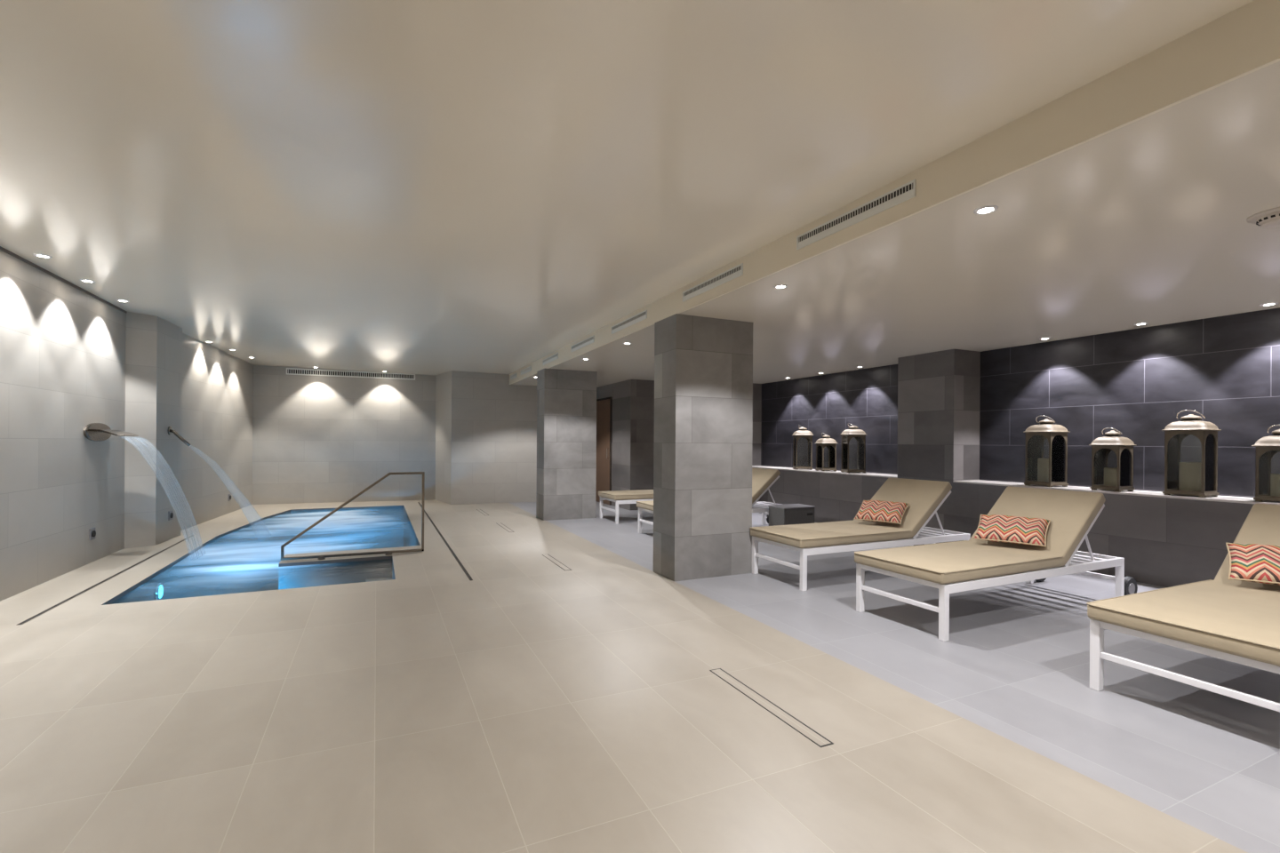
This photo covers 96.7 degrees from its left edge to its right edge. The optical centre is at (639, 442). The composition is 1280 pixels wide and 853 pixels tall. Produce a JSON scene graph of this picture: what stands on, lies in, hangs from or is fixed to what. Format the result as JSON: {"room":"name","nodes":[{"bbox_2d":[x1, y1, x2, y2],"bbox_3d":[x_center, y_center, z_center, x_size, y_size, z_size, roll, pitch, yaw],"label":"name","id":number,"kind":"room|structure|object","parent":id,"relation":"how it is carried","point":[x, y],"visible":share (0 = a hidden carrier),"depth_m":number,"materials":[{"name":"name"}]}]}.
{"room":"indoor spa pool","nodes":[
{"label":"indoor spa pool","id":0,"kind":"room"},
{"bbox_2d":[0,249,126,601],"bbox_3d":[-3.663,-0.226,0.883,0.490,3.000,12.680,0,0,-25],"label":"wall","id":1,"kind":"structure","parent":0,"point":[62,348],"depth_m":5.26,"materials":[{"name":"tile"}]},
{"bbox_2d":[0,246,127,313],"bbox_3d":[-3.426,-1.528,0.989,0.012,0.032,12.680,0,0,-25],"label":"trim","id":2,"kind":"structure","parent":1,"relation":"attached to","point":[1,248],"depth_m":5.29,"materials":[{"name":"white paint"}]},
{"bbox_2d":[88,528,95,540],"bbox_3d":[-5.743,0.960,5.974,0.024,0.120,0.120,0,0,-25],"label":"plate","id":3,"kind":"object","parent":1,"relation":"attached to","point":[92,532],"visible":1,"depth_m":5.95,"materials":[{"name":"grey plastic"}]},
{"bbox_2d":[82,423,139,441],"bbox_3d":[-5.666,-0.110,6.116,0.269,0.200,0.620,0,0,-25],"label":"spout","id":4,"kind":"object","parent":1,"relation":"attached to","point":[95,432],"visible":1,"depth_m":6.00,"materials":[{"name":"metal"}]},
{"bbox_2d":[124,312,182,548],"bbox_3d":[-6.394,-0.245,7.146,0.790,3.000,0.980,0,0,-25],"label":"wall","id":5,"kind":"structure","parent":0,"point":[153,344],"depth_m":6.93,"materials":[{"name":"tile"}]},
{"bbox_2d":[168,510,173,520],"bbox_3d":[-6.082,0.948,7.381,0.024,0.120,0.120,0,0,-23],"label":"plate","id":6,"kind":"object","parent":5,"relation":"attached to","point":[170,513],"visible":1,"depth_m":7.35,"materials":[{"name":"grey plastic"}]},
{"bbox_2d":[168,426,191,446],"bbox_3d":[-5.960,-0.078,7.369,0.228,0.257,0.110,0,0,-25],"label":"spout","id":7,"kind":"object","parent":5,"relation":"attached to","point":[170,430],"visible":1,"depth_m":7.35,"materials":[{"name":"metal"}]},
{"bbox_2d":[180,333,253,531],"bbox_3d":[-7.358,-0.252,9.410,0.940,3.000,3.940,0,0,-25],"label":"wall","id":8,"kind":"structure","parent":0,"point":[217,386],"depth_m":9.31,"materials":[{"name":"tile"}]},
{"bbox_2d":[252,365,436,504],"bbox_3d":[-6.654,-0.247,11.983,4.380,3.000,0.660,0,0,-25],"label":"wall","id":9,"kind":"structure","parent":0,"point":[316,439],"depth_m":11.94,"materials":[{"name":"tile"}]},
{"bbox_2d":[286,368,415,380],"bbox_3d":[-6.066,-1.445,12.020,2.450,0.135,0.009,0,0,-21],"label":"air vent","id":10,"kind":"object","parent":9,"relation":"in","point":[289,371],"visible":0.98,"depth_m":11.99,"materials":[{"name":"white metal"}]},
{"bbox_2d":[435,370,536,504],"bbox_3d":[-3.516,-0.225,12.751,1.960,3.000,1.900,0,0,-25],"label":"wall","id":11,"kind":"structure","parent":0,"point":[486,425],"depth_m":11.98,"materials":[{"name":"tile"}]},
{"bbox_2d":[510,373,516,380],"bbox_3d":[-2.600,-1.355,11.684,0.008,0.090,0.600,0,0,-25],"label":"air vent","id":12,"kind":"object","parent":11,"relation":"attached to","point":[513,376],"visible":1,"depth_m":11.68,"materials":[{"name":"white metal"}]},
{"bbox_2d":[520,366,531,375],"bbox_3d":[-2.149,-1.352,10.708,0.008,0.090,0.850,0,0,-25],"label":"air vent","id":13,"kind":"object","parent":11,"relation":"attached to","point":[528,369],"visible":1,"depth_m":10.65,"materials":[{"name":"white metal"}]},
{"bbox_2d":[542,352,558,365],"bbox_3d":[-1.456,-1.347,9.210,0.008,0.090,0.890,0,0,-25],"label":"air vent","id":14,"kind":"object","parent":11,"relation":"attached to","point":[555,356],"visible":1,"depth_m":9.18,"materials":[{"name":"white metal"}]},
{"bbox_2d":[571,335,594,351],"bbox_3d":[-0.791,-1.343,7.772,0.008,0.090,0.940,0,0,-25],"label":"air vent","id":15,"kind":"object","parent":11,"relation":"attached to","point":[591,340],"visible":1,"depth_m":7.71,"materials":[{"name":"white metal"}]},
{"bbox_2d":[611,309,647,334],"bbox_3d":[-0.134,-1.338,6.351,0.008,0.090,0.970,0,0,-25],"label":"air vent","id":16,"kind":"object","parent":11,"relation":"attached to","point":[642,316],"visible":1,"depth_m":6.30,"materials":[{"name":"white metal"}]},
{"bbox_2d":[536,368,596,520],"bbox_3d":[-1.264,0.036,9.778,0.915,2.511,0.470,0,0,-25],"label":"wall column","id":17,"kind":"structure","parent":0,"point":[566,399],"depth_m":9.56,"materials":[{"name":"grey tile"}]},
{"bbox_2d":[0,499,1247,852],"bbox_3d":[-2.407,1.283,4.400,5.740,0.001,18.000,0,0,-25],"label":"floor","id":18,"kind":"structure","parent":0,"point":[530,704],"depth_m":2.57,"materials":[{"name":"beige tile"}]},
{"bbox_2d":[16,535,194,625],"bbox_3d":[-5.189,1.262,5.840,0.028,0.003,4.150,0,0,-25],"label":"drain","id":19,"kind":"object","parent":18,"relation":"on","point":[124,571],"visible":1,"depth_m":4.98,"materials":[{"name":"metal"}]},
{"bbox_2d":[101,505,420,605],"bbox_3d":[-4.491,1.844,7.955,2.450,1.149,6.600,0,0,-25],"label":"swimming pool","id":20,"kind":"object","parent":18,"relation":"in","point":[209,584],"visible":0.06,"depth_m":6.54,"materials":[{"name":"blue liquid"}]},
{"bbox_2d":[153,582,163,600],"bbox_3d":[-4.724,1.467,5.587,0.031,0.180,0.180,0,0,-25],"label":"lamp","id":21,"kind":"object","parent":20,"relation":"attached to","point":[158,591],"visible":0.93,"depth_m":5.55,"materials":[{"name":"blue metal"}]},
{"bbox_2d":[110,507,415,604],"bbox_3d":[-4.487,1.304,7.955,2.448,0.001,6.598,0,0,-25],"label":"pool water","id":22,"kind":"object","parent":20,"relation":"in","point":[351,520],"visible":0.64,"depth_m":7.44,"materials":[{"name":"blue liquid"}]},
{"bbox_2d":[280,472,424,560],"bbox_3d":[-3.168,0.827,6.346,1.427,0.974,0.075,0,0,-25],"label":"pool handrail","id":23,"kind":"object","parent":18,"relation":"on","point":[387,553],"visible":0.93,"depth_m":6.37,"materials":[{"name":"metal"}]},
{"bbox_2d":[417,502,472,580],"bbox_3d":[-3.132,1.277,8.681,0.028,0.003,7.420,0,0,-25],"label":"drain","id":24,"kind":"object","parent":18,"relation":"on","point":[433,524],"visible":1,"depth_m":6.76,"materials":[{"name":"metal"}]},
{"bbox_2d":[476,509,488,515],"bbox_3d":[-2.895,1.279,10.454,0.074,0.002,1.000,0,0,-25],"label":"drain","id":25,"kind":"object","parent":18,"relation":"on","point":[479,510],"visible":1,"depth_m":10.42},
{"bbox_2d":[496,522,514,532],"bbox_3d":[-2.049,1.285,8.625,0.074,0.002,0.990,0,0,-25],"label":"drain","id":26,"kind":"object","parent":18,"relation":"on","point":[506,528],"visible":1,"depth_m":8.60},
{"bbox_2d":[542,553,571,570],"bbox_3d":[-0.912,1.293,6.166,0.074,0.002,0.890,0,0,-25],"label":"drain","id":27,"kind":"object","parent":18,"relation":"on","point":[549,557],"visible":1,"depth_m":6.11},
{"bbox_2d":[709,668,833,747],"bbox_3d":[0.618,1.303,2.857,0.074,0.002,0.900,0,0,-25],"label":"drain","id":28,"kind":"object","parent":18,"relation":"on","point":[817,739],"visible":1,"depth_m":2.77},
{"bbox_2d":[596,379,654,510],"bbox_3d":[0.737,-0.195,12.465,3.000,3.000,2.110,0,0,-25],"label":"wall","id":29,"kind":"structure","parent":0,"point":[633,400],"depth_m":11.04,"materials":[{"name":"grey tile"}]},
{"bbox_2d":[595,396,612,505],"bbox_3d":[-0.808,0.174,12.143,0.069,2.240,0.940,0,0,-25],"label":"door","id":30,"kind":"structure","parent":29,"relation":"in","point":[604,405],"depth_m":12.08,"materials":[{"name":"brown wood"}]},
{"bbox_2d":[0,0,1253,375],"bbox_3d":[-2.387,-1.632,4.400,5.740,0.370,18.000,0,0,-25],"label":"ceiling","id":31,"kind":"structure","parent":0,"point":[434,188],"depth_m":2.73,"materials":[{"name":"white paint"}]},
{"bbox_2d":[33,253,52,258],"bbox_3d":[-4.925,-1.538,4.692,0.108,0.008,0.108,0,0,-25],"label":"recessed light","id":32,"kind":"object","parent":31,"relation":"in","point":[35,254],"visible":1,"depth_m":4.69,"materials":[{"name":"white"}]},
{"bbox_2d":[79,279,95,282],"bbox_3d":[-5.269,-1.540,5.425,0.108,0.008,0.108,0,0,-25],"label":"recessed light","id":33,"kind":"object","parent":31,"relation":"in","point":[82,280],"visible":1,"depth_m":5.42,"materials":[{"name":"white"}]},
{"bbox_2d":[116,299,129,302],"bbox_3d":[-5.631,-1.543,6.194,0.108,0.008,0.108,0,0,-25],"label":"recessed light","id":34,"kind":"object","parent":31,"relation":"in","point":[121,300],"visible":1,"depth_m":6.19,"materials":[{"name":"white"}]},
{"bbox_2d":[509,0,1279,384],"bbox_3d":[0.226,-1.504,5.609,0.020,0.590,18.000,0,0,-25],"label":"beam","id":35,"kind":"structure","parent":31,"relation":"attached to","point":[1245,40],"depth_m":2.37,"materials":[{"name":"beige paint"}]},
{"bbox_2d":[682,263,743,302],"bbox_3d":[0.590,-1.333,4.786,0.008,0.090,0.940,0,0,-25],"label":"air vent","id":36,"kind":"object","parent":35,"relation":"attached to","point":[737,271],"visible":1,"depth_m":4.72,"materials":[{"name":"white metal"}]},
{"bbox_2d":[796,179,915,249],"bbox_3d":[1.241,-1.328,3.379,0.008,0.090,0.920,0,0,-25],"label":"air vent","id":37,"kind":"object","parent":35,"relation":"attached to","point":[907,191],"visible":1,"depth_m":3.30,"materials":[{"name":"white metal"}]},
{"bbox_2d":[652,313,752,581],"bbox_3d":[0.633,0.049,5.724,0.875,2.511,0.460,0,0,-25],"label":"wall column","id":38,"kind":"structure","parent":0,"point":[702,445],"depth_m":5.51,"materials":[{"name":"grey tile"}]},
{"bbox_2d":[752,383,761,465],"bbox_3d":[2.191,-0.597,11.710,0.600,2.175,0.480,0,0,-25],"label":"wall","id":39,"kind":"structure","parent":0,"point":[756,388],"depth_m":11.53,"materials":[{"name":"grey tile"}]},
{"bbox_2d":[509,501,1279,852],"bbox_3d":[2.403,1.317,6.624,4.860,0.001,18.000,0,0,-25],"label":"floor","id":40,"kind":"structure","parent":0,"point":[1014,663],"depth_m":3.24,"materials":[{"name":"grey tile"}]},
{"bbox_2d":[598,489,653,524],"bbox_3d":[0.560,0.844,9.913,2.480,0.920,0.774,0,0,-25],"label":"sun lounger","id":41,"kind":"object","parent":40,"relation":"on","point":[619,497],"visible":0.22,"depth_m":9.28,"materials":[{"name":"white metal"}]},
{"bbox_2d":[636,467,781,534],"bbox_3d":[1.223,0.848,8.314,2.480,0.920,0.774,0,0,-25],"label":"sun lounger","id":42,"kind":"object","parent":40,"relation":"on","point":[763,479],"visible":0.34,"depth_m":8.21,"materials":[{"name":"beige fabric"}]},
{"bbox_2d":[768,504,815,526],"bbox_3d":[2.143,1.105,8.046,0.548,0.420,0.348,0,0,-25],"label":"storage box","id":43,"kind":"object","parent":40,"relation":"on","point":[791,514],"visible":0.74,"depth_m":7.91,"materials":[{"name":"grey plastic"}]},
{"bbox_2d":[749,478,970,591],"bbox_3d":[2.372,0.856,5.854,2.480,0.920,0.774,0,0,-25],"label":"sun lounger","id":44,"kind":"object","parent":40,"relation":"on","point":[924,498],"visible":0.73,"depth_m":5.63,"materials":[{"name":"beige fabric"}]},
{"bbox_2d":[853,500,909,524],"bbox_3d":[2.499,0.711,5.894,0.470,0.205,0.270,0,0,42],"label":"chevron pillow","id":45,"kind":"object","parent":44,"relation":"on","point":[891,512],"visible":1,"depth_m":5.83,"materials":[{"name":"fabric"}]},
{"bbox_2d":[854,486,1137,641],"bbox_3d":[2.935,0.860,4.612,2.480,0.920,0.774,0,0,-26],"label":"sun lounger","id":46,"kind":"object","parent":40,"relation":"on","point":[971,564],"visible":0.89,"depth_m":4.40,"materials":[{"name":"beige fabric"}]},
{"bbox_2d":[973,514,1050,546],"bbox_3d":[3.064,0.715,4.696,0.501,0.205,0.270,0,0,42],"label":"chevron pillow","id":47,"kind":"object","parent":46,"relation":"on","point":[997,528],"visible":1,"depth_m":4.63,"materials":[{"name":"fabric"}]},
{"bbox_2d":[1086,504,1279,712],"bbox_3d":[3.665,0.865,3.201,2.480,0.920,0.774,0,0,-24],"label":"sun lounger","id":48,"kind":"object","parent":40,"relation":"on","point":[1222,618],"visible":0.8,"depth_m":2.90,"materials":[{"name":"beige fabric"}]},
{"bbox_2d":[1225,543,1279,584],"bbox_3d":[3.780,0.720,3.317,0.498,0.205,0.270,0,0,44],"label":"chevron pillow","id":49,"kind":"object","parent":48,"relation":"on","point":[1252,563],"visible":1,"depth_m":3.37,"materials":[{"name":"fabric"}]},
{"bbox_2d":[511,61,1279,387],"bbox_3d":[2.432,-1.488,6.629,4.840,0.590,18.000,0,0,-25],"label":"ceiling","id":50,"kind":"structure","parent":0,"point":[1144,220],"depth_m":3.78,"materials":[{"name":"white paint"}]},
{"bbox_2d":[773,284,787,288],"bbox_3d":[1.081,-1.198,4.374,0.108,0.008,0.108,0,0,-25],"label":"recessed light","id":51,"kind":"object","parent":50,"relation":"in","point":[778,286],"visible":1,"depth_m":4.37,"materials":[{"name":"white"}]},
{"bbox_2d":[973,205,998,215],"bbox_3d":[1.775,-1.194,2.921,0.108,0.008,0.108,0,0,-25],"label":"recessed light","id":52,"kind":"object","parent":50,"relation":"in","point":[987,209],"visible":1,"depth_m":2.91,"materials":[{"name":"white"}]},
{"bbox_2d":[1134,322,1148,325],"bbox_3d":[4.954,-1.171,5.626,0.108,0.008,0.108,0,0,-25],"label":"recessed light","id":53,"kind":"object","parent":50,"relation":"in","point":[1140,324],"visible":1,"depth_m":5.61,"materials":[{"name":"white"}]},
{"bbox_2d":[1246,207,1279,227],"bbox_3d":[3.313,-1.159,2.944,0.240,0.056,0.240,0,0,-25],"label":"smoke detector","id":54,"kind":"object","parent":50,"relation":"attached to","point":[1270,218],"visible":1,"depth_m":2.94,"materials":[{"name":"beige plastic"}]},
{"bbox_2d":[1259,302,1278,306],"bbox_3d":[5.327,-1.169,4.818,0.108,0.008,0.108,0,0,-25],"label":"recessed light","id":55,"kind":"object","parent":50,"relation":"in","point":[1275,303],"visible":1,"depth_m":4.81,"materials":[{"name":"white"}]},
{"bbox_2d":[757,349,1254,587],"bbox_3d":[5.106,-0.164,5.639,0.800,3.000,13.950,0,0,-25],"label":"wall","id":56,"kind":"structure","parent":0,"point":[1165,542],"depth_m":7.21,"materials":[{"name":"grey tile"}]},
{"bbox_2d":[752,465,897,478],"bbox_3d":[3.028,0.486,9.759,0.504,0.020,3.768,0,0,-25],"label":"trim","id":57,"kind":"structure","parent":56,"relation":"on","point":[887,476],"depth_m":9.17,"materials":[{"name":"stone"}]},
{"bbox_2d":[792,424,813,470],"bbox_3d":[2.879,0.081,10.069,0.343,0.789,0.343,0,0,5],"label":"lantern","id":58,"kind":"object","parent":57,"relation":"on","point":[802,432],"visible":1,"depth_m":9.96,"materials":[{"name":"beige metal"}]},
{"bbox_2d":[815,432,837,471],"bbox_3d":[3.112,0.157,9.516,0.308,0.640,0.308,0,0,-9],"label":"lantern","id":59,"kind":"object","parent":57,"relation":"on","point":[830,444],"visible":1,"depth_m":9.47,"materials":[{"name":"beige metal"}]},
{"bbox_2d":[840,423,866,473],"bbox_3d":[3.374,0.084,8.998,0.343,0.789,0.343,0,0,-1],"label":"lantern","id":60,"kind":"object","parent":57,"relation":"on","point":[847,435],"visible":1,"depth_m":8.95,"materials":[{"name":"beige metal"}]},
{"bbox_2d":[952,480,1279,504],"bbox_3d":[6.034,0.507,3.260,0.504,0.020,8.848,0,0,-25],"label":"trim","id":61,"kind":"structure","parent":56,"relation":"on","point":[1159,494],"depth_m":5.55,"materials":[{"name":"stone"}]},
{"bbox_2d":[1023,415,1070,487],"bbox_3d":[4.540,0.092,6.358,0.343,0.789,0.343,0,0,-21],"label":"lantern","id":62,"kind":"object","parent":61,"relation":"on","point":[1056,436],"visible":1,"depth_m":6.28,"materials":[{"name":"beige metal"}]},
{"bbox_2d":[1037,458,1054,482],"bbox_3d":[4.538,0.307,6.358,0.156,0.285,0.156,0,0,-25],"label":"pillar candle","id":63,"kind":"object","parent":62,"relation":"on","point":[1043,464],"visible":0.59,"depth_m":6.31,"materials":[{"name":"grey wax"}]},
{"bbox_2d":[1088,427,1135,492],"bbox_3d":[4.790,0.169,5.769,0.308,0.640,0.308,0,0,-23],"label":"lantern","id":64,"kind":"object","parent":61,"relation":"on","point":[1123,447],"visible":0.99,"depth_m":5.70,"materials":[{"name":"beige metal"}]},
{"bbox_2d":[1104,466,1117,486],"bbox_3d":[4.788,0.349,5.769,0.133,0.205,0.133,0,0,-25],"label":"pillar candle","id":65,"kind":"object","parent":64,"relation":"on","point":[1110,474],"visible":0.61,"depth_m":5.73,"materials":[{"name":"grey wax"}]},
{"bbox_2d":[1161,409,1221,497],"bbox_3d":[5.062,0.096,5.228,0.343,0.789,0.343,0,0,-27],"label":"lantern","id":66,"kind":"object","parent":61,"relation":"on","point":[1206,432],"visible":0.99,"depth_m":5.16,"materials":[{"name":"beige metal"}]},
{"bbox_2d":[1178,461,1201,491],"bbox_3d":[5.061,0.311,5.228,0.156,0.285,0.156,0,0,-25],"label":"pillar candle","id":67,"kind":"object","parent":66,"relation":"on","point":[1189,473],"visible":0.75,"depth_m":5.17,"materials":[{"name":"grey wax"}]},
{"bbox_2d":[1251,424,1279,502],"bbox_3d":[5.291,0.172,4.684,0.308,0.640,0.308,0,0,-25],"label":"lantern","id":68,"kind":"object","parent":61,"relation":"on","point":[1267,447],"visible":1,"depth_m":4.74,"materials":[{"name":"beige metal"}]},
{"bbox_2d":[1270,473,1279,496],"bbox_3d":[5.290,0.352,4.684,0.133,0.205,0.133,0,0,-25],"label":"pillar candle","id":69,"kind":"object","parent":68,"relation":"on","point":[1275,478],"visible":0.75,"depth_m":4.68,"materials":[{"name":"grey wax"}]},
{"bbox_2d":[760,307,1279,497],"bbox_3d":[5.336,-0.575,5.744,0.300,2.175,13.950,0,0,-25],"label":"wall","id":70,"kind":"structure","parent":0,"point":[1225,369],"depth_m":6.20,"materials":[{"name":"tile"}]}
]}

